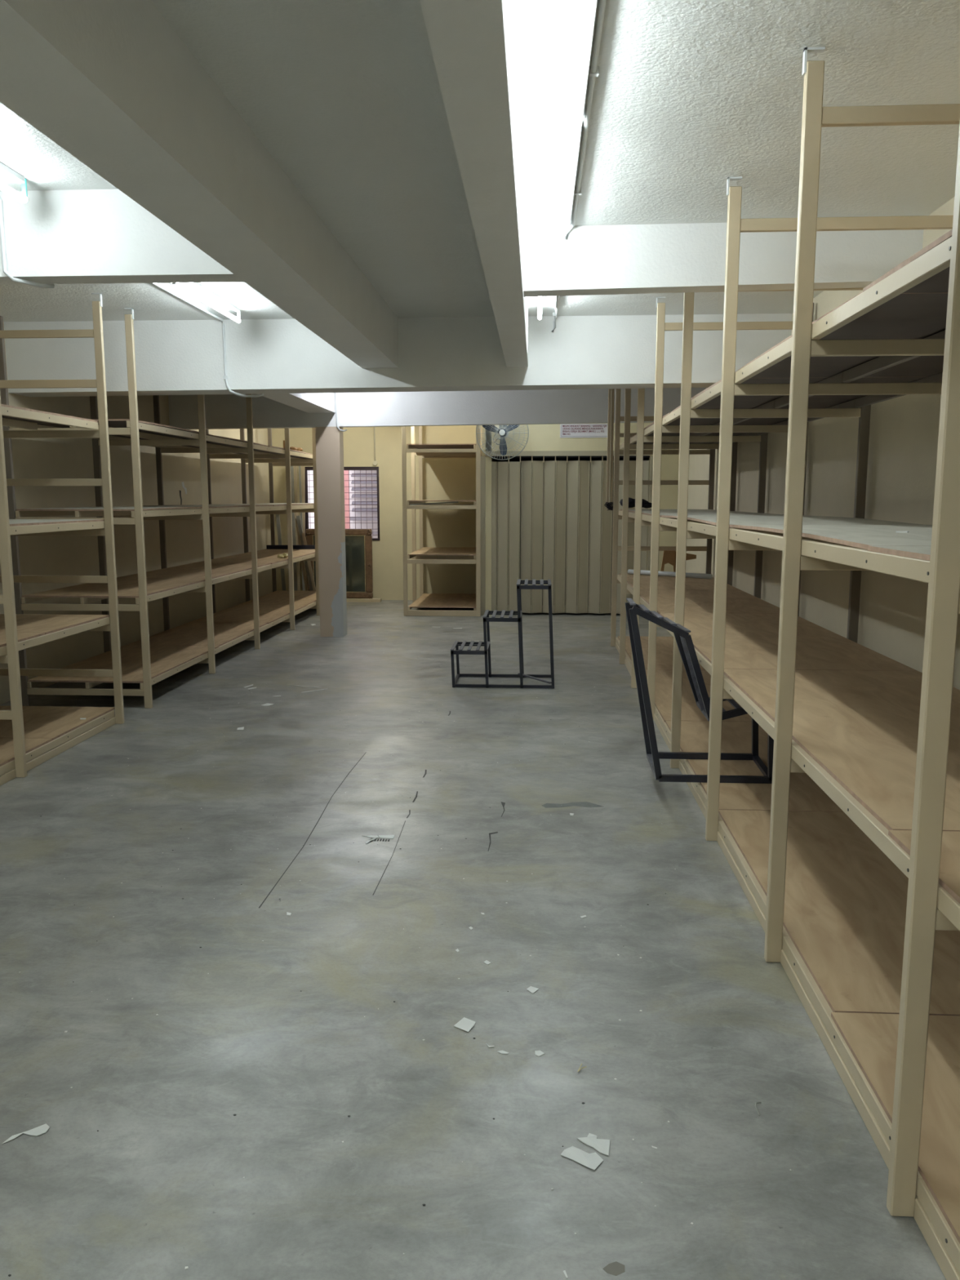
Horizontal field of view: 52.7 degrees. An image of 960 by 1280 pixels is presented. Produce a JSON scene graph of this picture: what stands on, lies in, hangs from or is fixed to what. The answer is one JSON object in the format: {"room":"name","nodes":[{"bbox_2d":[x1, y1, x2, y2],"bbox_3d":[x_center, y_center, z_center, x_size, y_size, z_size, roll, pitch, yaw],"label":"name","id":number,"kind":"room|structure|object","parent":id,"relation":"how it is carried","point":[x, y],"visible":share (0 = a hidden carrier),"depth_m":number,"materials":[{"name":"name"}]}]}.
{"room":"warehouse","nodes":[
{"label":"warehouse","id":0,"kind":"room"},
{"bbox_2d":[0,322,272,704],"bbox_3d":[-3.638,-0.712,5.629,0.122,2.766,17.300,0,8,3],"label":"wall","id":1,"kind":"structure","parent":0,"point":[33,458],"depth_m":9.19,"materials":[{"name":"paint"}]},
{"bbox_2d":[268,425,475,599],"bbox_3d":[-1.409,-1.967,14.146,3.325,2.766,0.150,0,8,3],"label":"wall","id":2,"kind":"structure","parent":0,"point":[443,478],"depth_m":14.04,"materials":[{"name":"beige paint"}]},
{"bbox_2d":[305,466,379,540],"bbox_3d":[-2.009,-1.986,14.123,1.100,1.060,0.060,0,8,3],"label":"window","id":3,"kind":"structure","parent":2,"relation":"in","point":[362,493],"depth_m":14.10,"materials":[{"name":"clear glass"}]},
{"bbox_2d":[373,426,377,465],"bbox_3d":[-1.512,-2.914,13.921,0.072,0.807,0.030,0,8,3],"label":"conduit","id":4,"kind":"object","parent":2,"relation":"attached to","point":[375,463],"visible":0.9,"depth_m":13.94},
{"bbox_2d":[0,600,946,1279],"bbox_3d":[-0.751,0.740,5.672,5.907,0.121,17.540,0,8,3],"label":"floor","id":5,"kind":"structure","parent":0,"point":[161,1189],"depth_m":2.92,"materials":[{"name":"concrete"}]},
{"bbox_2d":[0,1123,49,1144],"bbox_3d":[-1.077,1.175,2.299,0.106,0.002,0.035,-6,10,-36],"label":"paper strip","id":6,"kind":"object","parent":5,"relation":"on","point":[42,1129],"visible":1,"depth_m":2.31,"materials":[{"name":"white paper"}]},
{"bbox_2d":[0,293,124,786],"bbox_3d":[-2.937,-0.630,5.075,0.968,2.766,2.545,0,8,3],"label":"storage rack","id":7,"kind":"object","parent":5,"relation":"on","point":[30,736],"visible":1,"depth_m":6.11,"materials":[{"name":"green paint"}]},
{"bbox_2d":[0,307,319,708],"bbox_3d":[-2.637,-1.376,10.135,0.968,2.766,6.790,0,8,3],"label":"storage rack","id":8,"kind":"object","parent":5,"relation":"on","point":[147,661],"visible":0.88,"depth_m":8.22,"materials":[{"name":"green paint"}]},
{"bbox_2d":[277,552,288,558],"bbox_3d":[-2.247,-0.968,11.100,0.086,0.062,0.163,5,10,31],"label":"plastic wrap","id":9,"kind":"object","parent":8,"relation":"on","point":[284,555],"visible":0.94,"depth_m":11.07,"materials":[{"name":"beige plastic"}]},
{"bbox_2d":[266,545,315,549],"bbox_3d":[-2.470,-1.247,13.019,0.800,0.053,0.030,0,8,3],"label":"bar","id":10,"kind":"object","parent":8,"relation":"on","point":[268,547],"visible":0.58,"depth_m":13.01,"materials":[{"name":"black metal"}]},
{"bbox_2d":[289,446,302,451],"bbox_3d":[-2.201,-2.283,11.592,0.104,0.051,0.345,1,8,9],"label":"rag","id":11,"kind":"object","parent":8,"relation":"on","point":[300,449],"visible":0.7,"depth_m":11.48,"materials":[{"name":"beige fabric"}]},
{"bbox_2d":[262,702,273,706],"bbox_3d":[-1.551,0.471,7.072,0.064,0.003,0.088,3,9,21],"label":"paper scrap","id":12,"kind":"object","parent":5,"relation":"on","point":[267,704],"visible":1,"depth_m":7.06,"materials":[{"name":"white paper"}]},
{"bbox_2d":[275,514,285,591],"bbox_3d":[-2.842,-1.176,13.867,0.044,1.263,0.185,-7,11,-41],"label":"metal strip","id":13,"kind":"object","parent":5,"relation":"on","point":[277,517],"visible":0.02,"depth_m":13.85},
{"bbox_2d":[290,466,297,591],"bbox_3d":[-2.675,-1.548,13.924,0.051,1.981,0.235,-2,9,-13],"label":"metal strip","id":14,"kind":"object","parent":5,"relation":"on","point":[295,568],"visible":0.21,"depth_m":13.92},
{"bbox_2d":[294,466,300,591],"bbox_3d":[-2.628,-1.543,13.957,0.032,1.960,0.225,-2,9,-11],"label":"metal strip","id":15,"kind":"object","parent":5,"relation":"on","point":[295,467],"visible":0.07,"depth_m":13.95,"materials":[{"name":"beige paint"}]},
{"bbox_2d":[293,512,307,591],"bbox_3d":[-2.535,-1.181,13.797,0.242,1.294,0.027,5,10,32],"label":"metal strip","id":16,"kind":"object","parent":5,"relation":"on","point":[295,513],"visible":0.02,"depth_m":13.80,"materials":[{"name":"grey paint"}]},
{"bbox_2d":[298,466,304,591],"bbox_3d":[-2.571,-1.552,13.988,0.032,1.970,0.229,-2,9,-13],"label":"metal strip","id":17,"kind":"object","parent":5,"relation":"on","point":[300,467],"visible":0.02,"depth_m":13.96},
{"bbox_2d":[302,466,305,591],"bbox_3d":[-2.554,-1.547,14.023,0.045,1.949,0.212,0,8,3],"label":"metal strip","id":18,"kind":"object","parent":5,"relation":"on","point":[303,467],"visible":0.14,"depth_m":13.99,"materials":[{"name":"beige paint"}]},
{"bbox_2d":[296,515,313,591],"bbox_3d":[-2.469,-1.143,13.748,0.291,1.238,0.031,4,9,27],"label":"metal strip","id":19,"kind":"object","parent":5,"relation":"on","point":[298,517],"visible":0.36,"depth_m":13.74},
{"bbox_2d":[302,533,315,591],"bbox_3d":[-2.401,-1.016,13.712,0.264,0.997,0.028,5,10,30],"label":"metal strip","id":20,"kind":"object","parent":5,"relation":"on","point":[303,534],"visible":0.64,"depth_m":13.71,"materials":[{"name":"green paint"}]},
{"bbox_2d":[315,426,346,636],"bbox_3d":[-1.600,-1.157,10.456,0.255,2.240,0.198,0,8,3],"label":"column","id":21,"kind":"structure","parent":5,"relation":"on","point":[329,440],"depth_m":10.37,"materials":[{"name":"paint"}]},
{"bbox_2d":[8,674,666,1276],"bbox_3d":[-0.566,0.738,5.270,2.976,0.002,6.929,0,8,3],"label":"dark grit","id":22,"kind":"object","parent":5,"relation":"on","point":[9,1275],"visible":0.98,"depth_m":2.91,"materials":[{"name":"concrete"}]},
{"bbox_2d":[346,598,382,602],"bbox_3d":[-1.959,-0.580,14.069,1.050,0.045,0.130,0,8,3],"label":"plank","id":23,"kind":"object","parent":5,"relation":"on","point":[348,600],"visible":0.42,"depth_m":13.99,"materials":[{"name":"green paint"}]},
{"bbox_2d":[305,528,373,599],"bbox_3d":[-2.031,-1.093,14.010,0.966,1.021,0.066,0,8,3],"label":"framed mirror","id":24,"kind":"object","parent":23,"relation":"on","point":[358,542],"visible":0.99,"depth_m":13.99,"materials":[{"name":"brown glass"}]},
{"bbox_2d":[313,535,364,591],"bbox_3d":[-2.033,-1.103,14.017,0.760,0.825,0.006,0,8,3],"label":"mirror glass","id":25,"kind":"object","parent":24,"relation":"on","point":[354,544],"depth_m":14.00,"materials":[{"name":"green"}]},
{"bbox_2d":[361,835,395,844],"bbox_3d":[-0.453,0.883,4.287,0.149,0.002,0.111,0,8,-2],"label":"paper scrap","id":26,"kind":"object","parent":5,"relation":"on","point":[374,837],"visible":1,"depth_m":4.32,"materials":[{"name":"white paper"}]},
{"bbox_2d":[18,628,791,1269],"bbox_3d":[-0.506,0.553,6.527,2.979,0.001,9.475,0,8,3],"label":"flakes","id":27,"kind":"object","parent":5,"relation":"on","point":[691,1223],"visible":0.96,"depth_m":2.92,"materials":[{"name":"white paper"}]},
{"bbox_2d":[401,425,481,616],"bbox_3d":[-0.432,-1.767,13.019,0.980,2.700,1.780,0,8,3],"label":"storage rack","id":28,"kind":"object","parent":5,"relation":"on","point":[424,555],"visible":0.78,"depth_m":12.34,"materials":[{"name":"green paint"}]},
{"bbox_2d":[453,1017,475,1031],"bbox_3d":[-0.040,1.103,2.781,0.052,0.002,0.060,5,10,31],"label":"paper square","id":29,"kind":"object","parent":5,"relation":"on","point":[466,1024],"visible":1,"depth_m":2.78,"materials":[{"name":"white paper"}]},
{"bbox_2d":[450,579,554,688],"bbox_3d":[0.192,-0.062,7.877,0.826,0.826,0.482,0,8,3],"label":"step stool","id":30,"kind":"object","parent":5,"relation":"on","point":[486,620],"visible":1,"depth_m":7.71,"materials":[{"name":"black metal"}]},
{"bbox_2d":[497,1050,508,1053],"bbox_3d":[0.062,1.125,2.644,0.030,0.002,0.014,6,10,34],"label":"paper strip","id":31,"kind":"object","parent":5,"relation":"on","point":[500,1051],"visible":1,"depth_m":2.64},
{"bbox_2d":[526,986,538,993],"bbox_3d":[0.159,1.075,2.979,0.030,0.002,0.036,6,10,34],"label":"paper scrap","id":32,"kind":"object","parent":5,"relation":"on","point":[532,989],"visible":1,"depth_m":2.98,"materials":[{"name":"white paper"}]},
{"bbox_2d":[534,1050,544,1056],"bbox_3d":[0.159,1.125,2.641,0.024,0.001,0.026,-7,11,-39],"label":"paper scrap","id":33,"kind":"object","parent":5,"relation":"on","point":[538,1053],"visible":1,"depth_m":2.64,"materials":[{"name":"white paper"}]},
{"bbox_2d":[560,1133,610,1169],"bbox_3d":[0.255,1.182,2.250,0.092,0.004,0.114,6,10,36],"label":"paper","id":34,"kind":"object","parent":5,"relation":"on","point":[593,1160],"visible":1,"depth_m":2.24,"materials":[{"name":"white paper"}]},
{"bbox_2d":[755,1102,760,1115],"bbox_3d":[0.687,1.159,2.399,0.014,0.005,0.051,3,9,20],"label":"wire","id":35,"kind":"object","parent":5,"relation":"on","point":[756,1103],"visible":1,"depth_m":2.41,"materials":[{"name":"grey metal"}]},
{"bbox_2d":[610,47,959,1279],"bbox_3d":[1.553,-0.645,5.179,0.990,2.766,9.060,0,8,3],"label":"storage rack","id":36,"kind":"object","parent":5,"relation":"on","point":[847,863],"visible":0.91,"depth_m":3.09,"materials":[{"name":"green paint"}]},
{"bbox_2d":[604,502,613,510],"bbox_3d":[1.298,-1.337,9.685,0.115,0.084,0.016,0,8,3],"label":"knot","id":37,"kind":"object","parent":36,"relation":"attached to","point":[610,507],"visible":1,"depth_m":9.68,"materials":[{"name":"black fabric"}]},
{"bbox_2d":[605,388,614,507],"bbox_3d":[1.295,-1.974,9.626,0.058,1.341,0.060,0,8,3],"label":"cable trunking","id":38,"kind":"object","parent":36,"relation":"attached to","point":[611,391],"visible":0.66,"depth_m":9.62,"materials":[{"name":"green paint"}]},
{"bbox_2d":[619,497,652,508],"bbox_3d":[1.526,-1.337,9.455,0.321,0.104,0.203,0,8,3],"label":"cloth","id":39,"kind":"object","parent":36,"relation":"on","point":[645,504],"visible":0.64,"depth_m":9.39,"materials":[{"name":"black fabric"}]},
{"bbox_2d":[627,568,712,578],"bbox_3d":[1.823,-0.637,9.356,0.908,0.046,0.046,7,11,41],"label":"roll","id":40,"kind":"object","parent":36,"relation":"on","point":[629,571],"visible":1,"depth_m":9.30,"materials":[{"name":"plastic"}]},
{"bbox_2d":[660,550,696,572],"bbox_3d":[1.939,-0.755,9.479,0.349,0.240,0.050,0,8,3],"label":"stool","id":41,"kind":"object","parent":36,"relation":"on","point":[668,556],"visible":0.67,"depth_m":9.46,"materials":[{"name":"brown wood"}]},
{"bbox_2d":[624,598,773,783],"bbox_3d":[1.106,0.233,4.945,0.744,0.883,0.464,0,8,3],"label":"stand","id":42,"kind":"object","parent":36,"relation":"on","point":[683,639],"visible":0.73,"depth_m":4.78,"materials":[{"name":"black metal"}]},
{"bbox_2d":[895,530,908,533],"bbox_3d":[1.325,-0.336,3.041,0.034,0.012,0.039,5,10,30],"label":"paper scrap","id":43,"kind":"object","parent":36,"relation":"on","point":[898,531],"visible":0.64,"depth_m":3.03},
{"bbox_2d":[0,0,959,321],"bbox_3d":[-0.751,-2.124,5.250,5.907,0.140,17.540,0,8,3],"label":"ceiling","id":44,"kind":"structure","parent":0,"point":[345,96],"depth_m":3.39,"materials":[{"name":"white paint"}]},
{"bbox_2d":[0,162,27,203],"bbox_3d":[-1.867,-1.718,3.299,0.028,0.096,1.222,0,8,3],"label":"lamp","id":45,"kind":"object","parent":44,"relation":"attached to","point":[5,170],"visible":1,"depth_m":3.81,"materials":[{"name":"plastic"}]},
{"bbox_2d":[0,189,244,284],"bbox_3d":[-2.330,-1.736,4.170,2.645,0.374,0.150,0,8,3],"label":"beam","id":46,"kind":"structure","parent":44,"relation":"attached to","point":[77,236],"depth_m":4.06,"materials":[{"name":"white paint"}]},
{"bbox_2d":[0,195,54,288],"bbox_3d":[-2.027,-1.474,2.588,0.147,0.369,3.305,0,8,3],"label":"cable conduit","id":47,"kind":"object","parent":46,"relation":"attached to","point":[6,272],"visible":1,"depth_m":4.07,"materials":[{"name":"white plastic"}]},
{"bbox_2d":[0,0,398,368],"bbox_3d":[-1.021,-1.387,1.846,0.266,0.366,10.330,0,8,3],"label":"beam","id":48,"kind":"structure","parent":44,"relation":"attached to","point":[112,83],"depth_m":2.81,"materials":[{"name":"white paint"}]},
{"bbox_2d":[169,282,242,323],"bbox_3d":[-1.714,-2.115,5.997,0.123,0.096,1.220,0,8,3],"label":"lamp","id":49,"kind":"object","parent":44,"relation":"attached to","point":[198,291],"visible":0.73,"depth_m":6.05,"materials":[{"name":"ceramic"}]},
{"bbox_2d":[257,392,335,413],"bbox_3d":[-1.744,-2.380,8.734,0.286,0.411,2.860,0,8,3],"label":"beam","id":50,"kind":"structure","parent":44,"relation":"attached to","point":[317,402],"depth_m":9.33,"materials":[{"name":"white paint"}]},
{"bbox_2d":[3,313,791,396],"bbox_3d":[-0.643,-2.088,7.107,5.667,0.534,0.310,0,8,3],"label":"beam","id":51,"kind":"structure","parent":44,"relation":"attached to","point":[458,353],"depth_m":6.98,"materials":[{"name":"white paint"}]},
{"bbox_2d":[152,283,263,397],"bbox_3d":[-1.919,-1.861,5.786,0.201,0.536,3.041,1,8,7],"label":"cable conduit","id":52,"kind":"object","parent":51,"relation":"attached to","point":[225,376],"visible":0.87,"depth_m":6.98,"materials":[{"name":"white plastic"}]},
{"bbox_2d":[168,387,706,429],"bbox_3d":[-0.463,-2.512,10.147,5.667,0.581,0.120,0,8,3],"label":"beam","id":53,"kind":"structure","parent":44,"relation":"attached to","point":[547,406],"depth_m":10.11,"materials":[{"name":"white paint"}]},
{"bbox_2d":[335,392,346,431],"bbox_3d":[-1.545,-2.283,8.819,0.103,0.584,2.903,0,8,3],"label":"cable conduit","id":54,"kind":"object","parent":53,"relation":"attached to","point":[336,409],"visible":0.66,"depth_m":10.15,"materials":[{"name":"white plastic"}]},
{"bbox_2d":[419,0,528,366],"bbox_3d":[-0.036,-1.379,1.789,0.154,0.366,10.330,0,8,3],"label":"beam","id":55,"kind":"structure","parent":44,"relation":"attached to","point":[472,42],"depth_m":2.53,"materials":[{"name":"white paint"}]},
{"bbox_2d":[537,296,556,319],"bbox_3d":[0.405,-2.097,5.874,0.123,0.096,1.220,0,8,3],"label":"lamp","id":56,"kind":"object","parent":44,"relation":"attached to","point":[541,300],"visible":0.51,"depth_m":6.25,"materials":[{"name":"plastic"}]},
{"bbox_2d":[551,296,559,332],"bbox_3d":[0.463,-2.077,5.796,0.044,0.116,2.147,0,8,3],"label":"cable conduit","id":57,"kind":"object","parent":44,"relation":"attached to","point":[555,314],"visible":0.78,"depth_m":6.68,"materials":[{"name":"white plastic"}]},
{"bbox_2d":[542,120,581,241],"bbox_3d":[0.318,-1.806,3.902,0.123,0.096,1.210,0,8,3],"label":"lamp","id":58,"kind":"object","parent":44,"relation":"attached to","point":[561,157],"visible":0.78,"depth_m":3.74,"materials":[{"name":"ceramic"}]},
{"bbox_2d":[545,0,596,144],"bbox_3d":[0.245,-1.625,2.667,0.123,0.096,1.210,0,8,3],"label":"lamp","id":59,"kind":"object","parent":44,"relation":"attached to","point":[570,23],"visible":1,"depth_m":2.76,"materials":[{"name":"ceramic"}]},
{"bbox_2d":[564,0,606,239],"bbox_3d":[0.292,-1.594,2.343,0.057,0.065,4.527,0,8,3],"label":"cable conduit","id":60,"kind":"object","parent":44,"relation":"attached to","point":[593,68],"visible":0.96,"depth_m":3.07,"materials":[{"name":"white plastic"}]},
{"bbox_2d":[523,222,923,297],"bbox_3d":[1.120,-1.827,4.609,1.855,0.321,0.140,1,8,4],"label":"beam","id":61,"kind":"structure","parent":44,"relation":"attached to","point":[660,258],"depth_m":4.56,"materials":[{"name":"white paint"}]},
{"bbox_2d":[485,430,495,610],"bbox_3d":[0.135,-1.816,13.120,0.120,2.766,1.740,0,8,3],"label":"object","id":62,"kind":"structure","parent":0,"point":[488,460],"depth_m":12.30,"materials":[{"name":"beige paint"}]},
{"bbox_2d":[495,455,635,605],"bbox_3d":[1.166,-1.862,13.437,2.050,2.766,0.100,0,8,3],"label":"wall","id":63,"kind":"structure","parent":0,"point":[513,460],"depth_m":13.35,"materials":[{"name":"beige metal"}]},
{"bbox_2d":[481,422,679,611],"bbox_3d":[1.257,-1.688,12.257,2.462,2.766,0.131,0,8,3],"label":"wall","id":64,"kind":"structure","parent":0,"point":[541,437],"depth_m":12.10,"materials":[{"name":"beige paint"}]},
{"bbox_2d":[475,424,528,460],"bbox_3d":[0.295,-2.520,11.819,0.499,0.646,0.497,8,11,43],"label":"wall fan","id":65,"kind":"object","parent":64,"relation":"attached to","point":[504,430],"visible":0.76,"depth_m":11.80,"materials":[{"name":"metal"}]},
{"bbox_2d":[480,456,653,615],"bbox_3d":[1.088,-1.309,12.287,2.182,2.007,0.139,0,8,3],"label":"folding door","id":66,"kind":"structure","parent":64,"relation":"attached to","point":[518,552],"depth_m":12.30,"materials":[{"name":"paint"}]},
{"bbox_2d":[485,450,650,456],"bbox_3d":[1.092,-2.329,12.102,2.050,0.062,0.030,0,8,3],"label":"trim","id":67,"kind":"structure","parent":64,"relation":"attached to","point":[530,453],"depth_m":12.10,"materials":[{"name":"paint"}]},
{"bbox_2d":[560,423,607,437],"bbox_3d":[1.311,-2.601,12.047,0.631,0.168,0.011,0,8,3],"label":"notice sign","id":68,"kind":"object","parent":64,"relation":"attached to","point":[566,430],"visible":1,"depth_m":12.05,"materials":[{"name":"white paper"}]},
{"bbox_2d":[643,455,648,460],"bbox_3d":[2.208,-1.775,12.847,0.100,2.766,1.169,0,8,3],"label":"wall","id":69,"kind":"structure","parent":0,"point":[644,458],"depth_m":12.50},
{"bbox_2d":[685,196,959,689],"bbox_3d":[2.138,-0.662,5.294,0.120,2.766,17.300,0,8,3],"label":"wall","id":70,"kind":"structure","parent":0,"point":[904,430],"depth_m":5.43,"materials":[{"name":"paint"}]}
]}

